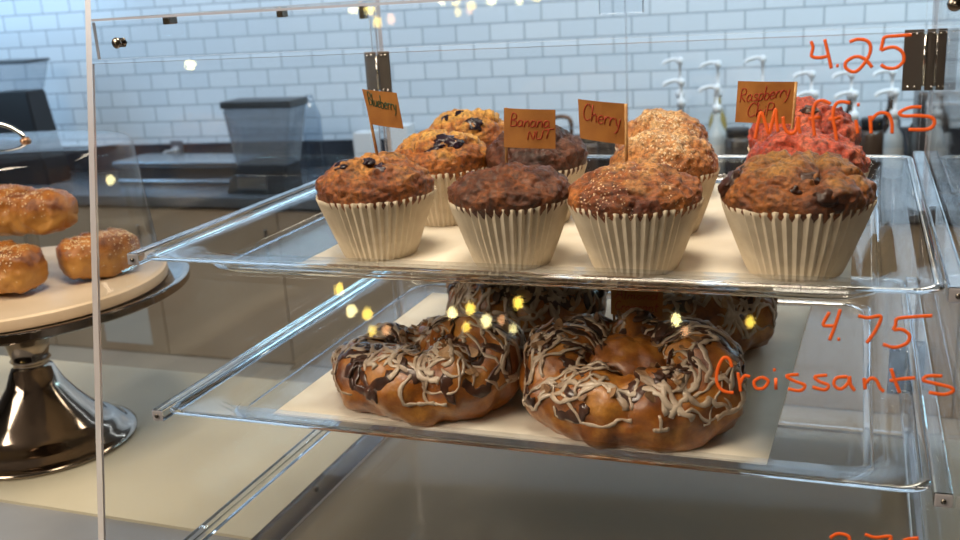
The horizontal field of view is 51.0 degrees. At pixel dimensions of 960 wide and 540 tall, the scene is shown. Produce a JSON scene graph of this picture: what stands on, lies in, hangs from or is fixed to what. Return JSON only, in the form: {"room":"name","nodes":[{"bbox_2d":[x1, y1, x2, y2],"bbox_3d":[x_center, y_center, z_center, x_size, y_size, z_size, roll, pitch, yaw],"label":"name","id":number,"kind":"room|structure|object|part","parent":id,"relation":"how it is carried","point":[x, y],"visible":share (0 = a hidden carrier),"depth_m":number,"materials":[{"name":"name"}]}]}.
{"room":"cafe","nodes":[
{"label":"cafe","id":0,"kind":"room"},
{"bbox_2d":[0,0,959,171],"bbox_3d":[1.411,-1.409,3.985,11.000,3.400,0.102,1,16,14],"label":"wall","id":1,"kind":"structure","parent":0,"point":[146,101],"depth_m":4.51,"materials":[{"name":"white tile"}]},
{"bbox_2d":[163,141,183,152],"bbox_3d":[-1.489,-0.599,4.886,0.095,0.058,0.059,-7,16,-13],"label":"wall outlet","id":2,"kind":"object","parent":1,"relation":"attached to","point":[176,146],"visible":0.38,"depth_m":4.86,"materials":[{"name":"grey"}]},
{"bbox_3d":[-1.537,-0.506,4.897,0.171,0.180,0.051,-5,16,-4],"label":"power cord","id":3,"kind":"part","parent":2,"relation":"part of","materials":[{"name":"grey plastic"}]},
{"bbox_3d":[-1.473,-0.575,4.905,0.072,0.112,0.006,2,17,20],"label":"plate","id":4,"kind":"part","parent":2,"relation":"part of","materials":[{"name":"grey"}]},
{"bbox_2d":[62,126,909,171],"bbox_3d":[1.546,-0.521,4.148,10.000,0.129,0.022,1,16,14],"label":"countertop","id":5,"kind":"structure","parent":1,"relation":"attached to","point":[316,153],"depth_m":4.81,"materials":[{"name":"black stone"}]},
{"bbox_2d":[0,344,959,440],"bbox_3d":[-0.309,1.416,0.769,11.000,0.100,8.400,2,17,20],"label":"floor","id":6,"kind":"structure","parent":0,"point":[950,427],"depth_m":4.24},
{"bbox_2d":[0,502,243,539],"bbox_3d":[-0.179,0.738,1.044,4.200,1.040,0.671,2,17,20],"label":"countertop","id":7,"kind":"structure","parent":6,"relation":"on","point":[17,522],"depth_m":0.94,"materials":[{"name":"beige stone"}]},
{"bbox_2d":[0,355,959,539],"bbox_3d":[-0.154,0.192,1.051,4.200,0.003,0.340,2,17,20],"label":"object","id":8,"kind":"structure","parent":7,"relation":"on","point":[178,471],"depth_m":0.97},
{"bbox_2d":[0,252,189,480],"bbox_3d":[-0.491,0.104,1.102,0.358,0.178,0.358,2,17,20],"label":"cake stand","id":9,"kind":"object","parent":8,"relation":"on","point":[47,423],"visible":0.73,"depth_m":1.07,"materials":[{"name":"silver metal"}]},
{"bbox_2d":[0,246,167,332],"bbox_3d":[-0.496,0.016,1.077,0.313,0.012,0.313,2,17,20],"label":"cake board","id":10,"kind":"object","parent":9,"relation":"on","point":[59,298],"visible":0.56,"depth_m":1.01,"materials":[{"name":"beige wood"}]},
{"bbox_2d":[0,240,48,293],"bbox_3d":[-0.489,-0.003,1.025,0.100,0.053,0.068,2,17,20],"label":"pastry","id":11,"kind":"object","parent":10,"relation":"on","point":[23,267],"visible":1,"depth_m":1.00,"materials":[{"name":"beige food"}]},
{"bbox_2d":[0,122,162,256],"bbox_3d":[-0.501,-0.071,1.053,0.305,0.170,0.305,2,17,20],"label":"cake dome","id":12,"kind":"object","parent":10,"relation":"on","point":[24,140],"visible":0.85,"depth_m":1.02,"materials":[{"name":"clear glass"}]},
{"bbox_3d":[-0.506,-0.142,1.033,0.101,0.023,0.003,2,17,20],"label":"handle","id":13,"kind":"part","parent":12,"relation":"part of","materials":[{"name":"silver metal"}]},
{"bbox_3d":[-0.460,-0.131,1.019,0.011,0.007,0.011,2,17,20],"label":"handle mount","id":14,"kind":"part","parent":12,"relation":"part of","materials":[{"name":"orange metal"}]},
{"bbox_2d":[55,227,139,279],"bbox_3d":[-0.404,-0.017,1.067,0.084,0.049,0.065,-16,20,-37],"label":"pastry","id":15,"kind":"object","parent":10,"relation":"on","point":[73,254],"visible":0.85,"depth_m":1.04,"materials":[{"name":"beige food"}]},
{"bbox_2d":[0,183,78,235],"bbox_3d":[-0.504,-0.064,1.077,0.165,0.055,0.068,2,17,20],"label":"pastry","id":16,"kind":"object","parent":15,"relation":"on","point":[24,210],"visible":1,"depth_m":1.04,"materials":[{"name":"beige food"}]},
{"bbox_3d":[-0.495,0.024,1.079,0.358,0.012,0.358,2,17,20],"label":"plate","id":17,"kind":"part","parent":9,"relation":"part of","materials":[{"name":"silver metal"}]},
{"bbox_2d":[85,0,959,539],"bbox_3d":[0.063,0.000,0.783,0.564,0.469,0.528,2,17,20],"label":"display case","id":18,"kind":"object","parent":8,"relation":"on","point":[923,61],"visible":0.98,"depth_m":0.76,"materials":[{"name":"clear plastic"}]},
{"bbox_3d":[-0.168,-0.065,0.891,0.010,0.009,0.426,2,17,20],"label":"shelf rail","id":19,"kind":"part","parent":18,"relation":"part of","materials":[{"name":"grey metal"}]},
{"bbox_3d":[-0.185,-0.010,0.873,0.005,0.469,0.525,2,17,20],"label":"panel","id":20,"kind":"part","parent":18,"relation":"part of","materials":[{"name":"clear glass"}]},
{"bbox_3d":[-0.155,0.157,0.953,0.010,0.009,0.426,2,17,20],"label":"shelf rail","id":21,"kind":"part","parent":18,"relation":"part of","materials":[{"name":"grey metal"}]},
{"bbox_3d":[-0.161,0.048,0.922,0.010,0.009,0.426,2,17,20],"label":"shelf rail","id":22,"kind":"part","parent":18,"relation":"part of","materials":[{"name":"grey metal"}]},
{"bbox_3d":[0.070,-0.213,0.765,0.531,0.002,0.439,2,17,20],"label":"panel","id":23,"kind":"part","parent":18,"relation":"part of","materials":[{"name":"clear glass"}]},
{"bbox_3d":[0.026,-0.066,1.066,0.266,0.436,0.003,2,17,20],"label":"door","id":24,"kind":"part","parent":18,"relation":"part of","materials":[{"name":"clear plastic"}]},
{"bbox_2d":[146,155,944,299],"bbox_3d":[0.075,-0.047,0.799,0.510,0.018,0.421,2,17,20],"label":"serving tray","id":25,"kind":"object","parent":18,"relation":"on","point":[877,286],"visible":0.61,"depth_m":0.63,"materials":[{"name":"clear plastic"}]},
{"bbox_2d":[302,183,851,285],"bbox_3d":[0.096,-0.038,0.787,0.368,0.001,0.314,2,17,20],"label":"paper","id":26,"kind":"object","parent":25,"relation":"on","point":[712,248],"visible":0.19,"depth_m":0.70,"materials":[{"name":"white paper"}]},
{"bbox_2d":[315,151,436,261],"bbox_3d":[-0.075,-0.048,0.724,0.086,0.074,0.086,-15,19,-35],"label":"muffin","id":27,"kind":"object","parent":26,"relation":"on","point":[375,207],"visible":1,"depth_m":0.70,"materials":[{"name":"food"}]},
{"bbox_2d":[362,89,403,154],"bbox_3d":[-0.068,-0.098,0.712,0.029,0.061,0.004,2,17,20],"label":"flag sign","id":28,"kind":"object","parent":27,"relation":"in","point":[383,109],"visible":1,"depth_m":0.71,"materials":[{"name":"orange paper"}]},
{"bbox_2d":[394,128,486,226],"bbox_3d":[-0.031,-0.077,0.815,0.082,0.075,0.082,2,17,20],"label":"muffin","id":29,"kind":"object","parent":26,"relation":"on","point":[448,157],"visible":0.59,"depth_m":0.78,"materials":[{"name":"food"}]},
{"bbox_2d":[428,108,503,147],"bbox_3d":[-0.009,-0.109,0.918,0.078,0.078,0.078,5,18,27],"label":"muffin","id":30,"kind":"object","parent":26,"relation":"on","point":[486,124],"visible":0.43,"depth_m":0.89,"materials":[{"name":"food"}]},
{"bbox_2d":[447,161,570,270],"bbox_3d":[0.021,-0.039,0.679,0.084,0.069,0.084,-7,16,-11],"label":"muffin","id":31,"kind":"object","parent":26,"relation":"on","point":[506,215],"visible":0.99,"depth_m":0.65,"materials":[{"name":"food"}]},
{"bbox_2d":[504,108,554,163],"bbox_3d":[0.033,-0.082,0.671,0.038,0.052,0.004,2,17,20],"label":"flag sign","id":32,"kind":"object","parent":31,"relation":"in","point":[523,128],"visible":0.99,"depth_m":0.67,"materials":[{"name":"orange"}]},
{"bbox_2d":[485,125,587,221],"bbox_3d":[0.045,-0.077,0.795,0.081,0.076,0.080,2,17,20],"label":"muffin","id":33,"kind":"object","parent":26,"relation":"on","point":[569,155],"visible":0.35,"depth_m":0.77,"materials":[{"name":"food"}]},
{"bbox_2d":[567,161,703,276],"bbox_3d":[0.100,-0.036,0.649,0.087,0.069,0.088,11,21,42],"label":"muffin","id":34,"kind":"object","parent":26,"relation":"on","point":[629,217],"visible":1,"depth_m":0.62,"materials":[{"name":"food"}]},
{"bbox_2d":[578,99,627,161],"bbox_3d":[0.080,-0.082,0.653,0.032,0.058,0.003,1,16,16],"label":"flag sign","id":35,"kind":"object","parent":34,"relation":"in","point":[607,122],"visible":1,"depth_m":0.65,"materials":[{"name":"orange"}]},
{"bbox_2d":[615,108,707,149],"bbox_3d":[0.153,-0.098,0.849,0.078,0.075,0.079,2,17,20],"label":"muffin","id":36,"kind":"object","parent":26,"relation":"on","point":[670,120],"visible":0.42,"depth_m":0.83,"materials":[{"name":"food"}]},
{"bbox_2d":[609,127,719,232],"bbox_3d":[0.134,-0.066,0.740,0.081,0.075,0.080,2,17,20],"label":"muffin","id":37,"kind":"object","parent":26,"relation":"on","point":[682,149],"visible":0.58,"depth_m":0.71,"materials":[{"name":"food"}]},
{"bbox_2d":[718,149,877,282],"bbox_3d":[0.195,-0.036,0.620,0.092,0.074,0.093,11,21,42],"label":"muffin","id":38,"kind":"object","parent":26,"relation":"on","point":[803,216],"visible":1,"depth_m":0.59,"materials":[{"name":"food"}]},
{"bbox_2d":[747,96,861,151],"bbox_3d":[0.257,-0.095,0.800,0.085,0.084,0.085,-8,16,-14],"label":"muffin","id":39,"kind":"object","parent":26,"relation":"on","point":[845,126],"visible":0.27,"depth_m":0.77,"materials":[{"name":"food"}]},
{"bbox_2d":[744,126,870,177],"bbox_3d":[0.230,-0.064,0.710,0.085,0.075,0.085,3,17,23],"label":"muffin","id":40,"kind":"object","parent":26,"relation":"on","point":[821,143],"visible":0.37,"depth_m":0.68,"materials":[{"name":"food"}]},
{"bbox_2d":[735,81,797,128],"bbox_3d":[0.200,-0.102,0.706,0.042,0.062,0.003,1,16,17],"label":"flag sign","id":41,"kind":"object","parent":40,"relation":"in","point":[753,97],"visible":0.98,"depth_m":0.70,"materials":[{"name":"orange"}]},
{"bbox_2d":[170,271,931,492],"bbox_3d":[0.082,0.063,0.830,0.510,0.018,0.421,2,17,20],"label":"serving tray","id":42,"kind":"object","parent":18,"relation":"on","point":[866,469],"visible":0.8,"depth_m":0.69,"materials":[{"name":"clear plastic"}]},
{"bbox_2d":[273,293,810,464],"bbox_3d":[0.073,0.070,0.831,0.366,0.001,0.325,2,17,20],"label":"paper","id":43,"kind":"object","parent":42,"relation":"on","point":[750,440],"visible":0.27,"depth_m":0.73,"materials":[{"name":"white paper"}]},
{"bbox_2d":[331,309,526,426],"bbox_3d":[-0.041,0.060,0.754,0.157,0.073,0.128,2,17,19],"label":"croissant","id":44,"kind":"object","parent":43,"relation":"on","point":[466,365],"visible":0.98,"depth_m":0.71,"materials":[{"name":"brown food"}]},
{"bbox_2d":[445,274,607,339],"bbox_3d":[0.040,0.021,0.876,0.143,0.074,0.120,-1,16,9],"label":"croissant","id":45,"kind":"object","parent":43,"relation":"on","point":[529,306],"visible":0.37,"depth_m":0.83,"materials":[{"name":"brown food"}]},
{"bbox_2d":[518,307,746,452],"bbox_3d":[0.104,0.069,0.692,0.159,0.072,0.122,8,19,36],"label":"doughnut","id":46,"kind":"object","parent":43,"relation":"on","point":[639,379],"visible":0.99,"depth_m":0.66,"materials":[{"name":"brown food"}]},
{"bbox_2d":[611,287,662,319],"bbox_3d":[0.114,0.033,0.731,0.038,0.041,0.004,2,17,20],"label":"flag sign","id":47,"kind":"object","parent":46,"relation":"in","point":[621,300],"visible":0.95,"depth_m":0.73,"materials":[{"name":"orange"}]},
{"bbox_2d":[616,281,777,353],"bbox_3d":[0.179,0.026,0.836,0.138,0.068,0.118,11,21,43],"label":"doughnut","id":48,"kind":"object","parent":43,"relation":"on","point":[750,321],"visible":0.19,"depth_m":0.79,"materials":[{"name":"brown food"}]},
{"bbox_3d":[0.080,0.225,0.843,0.531,0.003,0.521,2,17,20],"label":"panel","id":49,"kind":"part","parent":18,"relation":"part of","materials":[{"name":"glass"}]},
{"bbox_3d":[0.135,-0.257,0.961,0.042,0.023,0.007,2,17,20],"label":"door handle","id":50,"kind":"part","parent":18,"relation":"part of","materials":[{"name":"clear plastic"}]},
{"bbox_3d":[0.276,-0.055,0.974,0.265,0.436,0.003,2,17,20],"label":"door","id":51,"kind":"part","parent":18,"relation":"part of","materials":[{"name":"clear glass"}]},
{"bbox_3d":[0.333,0.177,0.773,0.010,0.009,0.426,2,17,20],"label":"shelf rail","id":52,"kind":"part","parent":18,"relation":"part of","materials":[{"name":"clear plastic"}]},
{"bbox_3d":[0.317,0.011,0.688,0.005,0.469,0.525,2,17,20],"label":"panel","id":53,"kind":"part","parent":18,"relation":"part of","materials":[{"name":"clear plastic"}]},
{"bbox_3d":[0.327,0.069,0.742,0.010,0.009,0.426,2,17,20],"label":"shelf rail","id":54,"kind":"part","parent":18,"relation":"part of","materials":[{"name":"clear plastic"}]},
{"bbox_3d":[0.320,-0.045,0.711,0.010,0.009,0.426,2,17,20],"label":"shelf rail","id":55,"kind":"part","parent":18,"relation":"part of","materials":[{"name":"clear plastic"}]},
{"bbox_2d":[0,159,959,418],"bbox_3d":[1.030,-0.066,4.232,10.800,0.730,1.451,2,17,20],"label":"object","id":56,"kind":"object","parent":6,"relation":"on","point":[217,312],"depth_m":4.17,"materials":[{"name":"grey"}]},
{"bbox_3d":[-2.305,0.016,4.771,0.633,0.666,0.028,2,17,20],"label":"cabinet door","id":57,"kind":"part","parent":56,"relation":"part of","materials":[{"name":"beige laminate"}]},
{"bbox_2d":[0,58,71,184],"bbox_3d":[-2.218,-0.703,4.787,0.437,0.576,0.172,2,17,20],"label":"coffee machine","id":58,"kind":"object","parent":56,"relation":"on","point":[43,161],"visible":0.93,"depth_m":4.72,"materials":[{"name":"black plastic"}]},
{"bbox_3d":[-2.240,-0.593,4.744,0.220,0.060,0.020,2,17,20],"label":"control panel","id":59,"kind":"part","parent":58,"relation":"part of","materials":[{"name":"silver metal"}]},
{"bbox_3d":[-2.163,-0.973,4.690,0.272,0.012,0.148,2,17,20],"label":"lid","id":60,"kind":"part","parent":58,"relation":"part of","materials":[{"name":"black plastic"}]},
{"bbox_3d":[-1.707,0.041,4.550,0.633,0.666,0.028,2,17,20],"label":"cabinet door","id":61,"kind":"part","parent":56,"relation":"part of","materials":[{"name":"beige laminate"}]},
{"bbox_2d":[104,308,152,344],"bbox_3d":[-1.598,0.237,4.551,0.256,0.199,0.001,2,17,20],"label":"paper notice","id":62,"kind":"object","parent":56,"relation":"attached to","point":[134,328],"visible":0.57,"depth_m":4.55,"materials":[{"name":"grey paper"}]},
{"bbox_3d":[-1.476,-0.123,4.387,0.015,0.150,0.022,2,17,20],"label":"door handle","id":63,"kind":"part","parent":56,"relation":"part of","materials":[{"name":"silver metal"}]},
{"bbox_2d":[112,153,265,184],"bbox_3d":[-1.332,-0.461,4.608,0.670,0.103,0.258,2,17,20],"label":"steel container","id":64,"kind":"object","parent":56,"relation":"on","point":[157,168],"visible":0.76,"depth_m":4.54,"materials":[{"name":"grey"}]},
{"bbox_3d":[-1.331,-0.503,4.605,0.670,0.022,0.240,2,17,20],"label":"lid","id":65,"kind":"part","parent":64,"relation":"part of","materials":[{"name":"silver metal"}]},
{"bbox_3d":[-1.108,0.066,4.329,0.633,0.666,0.028,2,17,20],"label":"cabinet door","id":66,"kind":"part","parent":56,"relation":"part of","materials":[{"name":"beige laminate"}]},
{"bbox_2d":[220,97,307,193],"bbox_3d":[-0.890,-0.517,4.191,0.349,0.383,0.171,2,17,20],"label":"dispenser","id":67,"kind":"object","parent":56,"relation":"on","point":[253,177],"visible":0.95,"depth_m":4.16,"materials":[{"name":"plastic"}]},
{"bbox_3d":[-0.941,-0.364,4.173,0.141,0.060,0.020,2,17,20],"label":"control panel","id":68,"kind":"part","parent":67,"relation":"part of","materials":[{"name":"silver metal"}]},
{"bbox_3d":[-0.890,-0.688,4.147,0.332,0.030,0.148,2,17,20],"label":"lid","id":69,"kind":"part","parent":67,"relation":"part of","materials":[{"name":"black plastic"}]},
{"bbox_3d":[-0.877,-0.098,4.166,0.015,0.150,0.022,2,17,20],"label":"door handle","id":70,"kind":"part","parent":56,"relation":"part of","materials":[{"name":"silver metal"}]},
{"bbox_3d":[-0.509,0.091,4.109,0.633,0.666,0.028,2,17,20],"label":"cabinet door","id":71,"kind":"part","parent":56,"relation":"part of","materials":[{"name":"beige laminate"}]},
{"bbox_3d":[0.089,0.117,3.888,0.633,0.666,0.028,2,17,20],"label":"cabinet door","id":72,"kind":"part","parent":56,"relation":"part of","materials":[{"name":"beige laminate"}]},
{"bbox_2d":[0,159,959,222],"bbox_3d":[1.010,-0.398,4.139,10.800,0.040,1.451,2,17,20],"label":"countertop","id":73,"kind":"structure","parent":56,"relation":"on","point":[110,191],"depth_m":4.27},
{"bbox_2d":[555,114,573,134],"bbox_3d":[0.351,-0.538,4.264,0.128,0.240,0.052,2,17,20],"label":"tap","id":74,"kind":"object","parent":56,"relation":"on","point":[561,116],"visible":0.42,"depth_m":4.23,"materials":[{"name":"silver metal"}]},
{"bbox_2d":[579,134,598,173],"bbox_3d":[0.425,-0.431,3.934,0.078,0.202,0.078,2,17,20],"label":"jar","id":75,"kind":"object","parent":56,"relation":"on","point":[592,146],"visible":0.3,"depth_m":3.90,"materials":[{"name":"clear glass"}]},
{"bbox_3d":[0.420,-0.513,3.911,0.068,0.032,0.068,2,17,20],"label":"lid","id":76,"kind":"part","parent":75,"relation":"part of","materials":[{"name":"black plastic"}]},
{"bbox_2d":[597,141,615,166],"bbox_3d":[0.503,-0.471,4.059,0.102,0.203,0.102,2,17,20],"label":"jar","id":77,"kind":"object","parent":56,"relation":"on","point":[604,148],"visible":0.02,"depth_m":4.01,"materials":[{"name":"grey"}]},
{"bbox_3d":[0.688,0.142,3.667,0.633,0.666,0.028,2,17,20],"label":"cabinet door","id":78,"kind":"part","parent":56,"relation":"part of","materials":[{"name":"beige laminate"}]},
{"bbox_2d":[662,78,684,111],"bbox_3d":[0.784,-0.564,3.985,0.106,0.388,0.077,11,21,41],"label":"syrup bottle","id":79,"kind":"object","parent":56,"relation":"on","point":[680,101],"visible":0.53,"depth_m":3.94,"materials":[{"name":"grey plastic"}]},
{"bbox_2d":[662,57,685,112],"bbox_3d":[0.817,-0.652,4.169,0.106,0.454,0.077,11,21,41],"label":"syrup bottle","id":80,"kind":"object","parent":56,"relation":"on","point":[679,60],"visible":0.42,"depth_m":4.11,"materials":[{"name":"white plastic"}]},
{"bbox_2d":[697,84,725,174],"bbox_3d":[0.919,-0.551,3.960,0.106,0.360,0.077,11,21,41],"label":"syrup bottle","id":81,"kind":"object","parent":56,"relation":"on","point":[716,133],"visible":0.78,"depth_m":3.93,"materials":[{"name":"white plastic"}]},
{"bbox_2d":[699,60,726,130],"bbox_3d":[0.964,-0.642,4.138,0.106,0.435,0.077,11,21,41],"label":"syrup bottle","id":82,"kind":"object","parent":56,"relation":"on","point":[717,63],"visible":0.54,"depth_m":4.10,"materials":[{"name":"white plastic"}]},
{"bbox_2d":[724,126,749,174],"bbox_3d":[0.993,-0.449,3.879,0.102,0.199,0.102,2,17,20],"label":"jar","id":83,"kind":"object","parent":56,"relation":"on","point":[736,142],"visible":0.7,"depth_m":3.83,"materials":[{"name":"grey"}]},
{"bbox_3d":[0.988,-0.529,3.857,0.090,0.032,0.090,2,17,20],"label":"lid","id":84,"kind":"part","parent":83,"relation":"part of","materials":[{"name":"black plastic"}]},
{"bbox_2d":[743,55,765,123],"bbox_3d":[1.129,-0.642,4.075,0.106,0.449,0.077,11,21,41],"label":"syrup bottle","id":85,"kind":"object","parent":56,"relation":"on","point":[762,58],"visible":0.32,"depth_m":4.01,"materials":[{"name":"white plastic"}]},
{"bbox_2d":[792,70,814,95],"bbox_3d":[1.300,-0.599,4.000,0.106,0.387,0.077,11,21,41],"label":"syrup bottle","id":86,"kind":"object","parent":56,"relation":"on","point":[811,74],"visible":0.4,"depth_m":3.95,"materials":[{"name":"white plastic"}]},
{"bbox_2d":[797,90,818,99],"bbox_3d":[1.259,-0.521,3.840,0.106,0.329,0.077,11,21,41],"label":"syrup bottle","id":87,"kind":"object","parent":56,"relation":"on","point":[814,93],"visible":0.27,"depth_m":3.79,"materials":[{"name":"white plastic"}]},
{"bbox_2d":[831,71,859,124],"bbox_3d":[1.438,-0.591,3.950,0.106,0.383,0.077,11,21,41],"label":"syrup bottle","id":88,"kind":"object","parent":56,"relation":"on","point":[851,76],"visible":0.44,"depth_m":3.90,"materials":[{"name":"white plastic"}]},
{"bbox_2d":[834,90,858,121],"bbox_3d":[1.391,-0.514,3.791,0.106,0.326,0.077,11,21,41],"label":"syrup bottle","id":89,"kind":"object","parent":56,"relation":"on","point":[854,94],"visible":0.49,"depth_m":3.75,"materials":[{"name":"white plastic"}]},
{"bbox_3d":[1.287,0.167,3.446,0.633,0.666,0.028,2,17,20],"label":"cabinet door","id":90,"kind":"part","parent":56,"relation":"part of","materials":[{"name":"beige laminate"}]},
{"bbox_2d":[859,117,883,185],"bbox_3d":[1.404,-0.424,3.619,0.086,0.244,0.086,2,17,20],"label":"jar","id":91,"kind":"object","parent":56,"relation":"on","point":[872,144],"visible":0.59,"depth_m":3.58,"materials":[{"name":"brown"}]},
{"bbox_3d":[1.397,-0.523,3.591,0.076,0.039,0.076,2,17,20],"label":"lid","id":92,"kind":"part","parent":91,"relation":"part of","materials":[{"name":"black plastic"}]},
{"bbox_2d":[872,69,900,134],"bbox_3d":[1.575,-0.587,3.899,0.106,0.386,0.077,11,21,41],"label":"syrup bottle","id":93,"kind":"object","parent":56,"relation":"on","point":[886,123],"visible":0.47,"depth_m":3.86,"materials":[{"name":"white plastic"}]},
{"bbox_2d":[874,88,903,177],"bbox_3d":[1.523,-0.511,3.742,0.106,0.330,0.077,11,21,41],"label":"syrup bottle","id":94,"kind":"object","parent":56,"relation":"on","point":[893,143],"visible":0.88,"depth_m":3.72,"materials":[{"name":"white plastic"}]},
{"bbox_2d":[907,123,911,167],"bbox_3d":[1.646,-0.458,3.794,0.061,0.186,0.061,2,17,20],"label":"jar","id":95,"kind":"object","parent":56,"relation":"on","point":[910,134],"visible":0.13,"depth_m":3.78,"materials":[{"name":"grey"}]},
{"bbox_2d":[907,82,959,200],"bbox_3d":[1.671,-0.440,3.427,0.368,0.345,0.552,2,17,20],"label":"espresso machine","id":96,"kind":"object","parent":56,"relation":"on","point":[944,157],"visible":0.66,"depth_m":3.43,"materials":[{"name":"metal"}]},
{"bbox_2d":[907,168,959,200],"bbox_3d":[1.698,-0.303,3.515,0.368,0.030,0.450,2,17,20],"label":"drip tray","id":97,"kind":"object","parent":96,"relation":"on","point":[948,188],"depth_m":3.41,"materials":[{"name":"silver metal"}]},
{"bbox_3d":[1.886,0.192,3.226,0.633,0.666,0.028,2,17,20],"label":"cabinet door","id":98,"kind":"part","parent":56,"relation":"part of","materials":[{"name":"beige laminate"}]},
{"bbox_3d":[-0.496,-0.476,4.494,0.090,0.095,0.090,2,17,20],"label":"carton","id":99,"kind":"object","parent":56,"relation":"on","visible":0},
{"bbox_2d":[353,130,379,153],"bbox_3d":[-0.502,-0.569,4.469,0.090,0.095,0.090,2,17,20],"label":"carton","id":100,"kind":"object","parent":99,"relation":"on","point":[362,139],"visible":0.74,"depth_m":4.43,"materials":[{"name":"white"}]},
{"bbox_3d":[-0.332,-0.481,4.452,0.084,0.108,0.084,2,17,20],"label":"carton","id":101,"kind":"object","parent":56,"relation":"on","visible":0},
{"bbox_2d":[390,123,414,149],"bbox_3d":[-0.338,-0.586,4.423,0.084,0.108,0.084,2,17,20],"label":"carton","id":102,"kind":"object","parent":101,"relation":"on","point":[398,135],"visible":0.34,"depth_m":4.39,"materials":[{"name":"white"}]}
]}

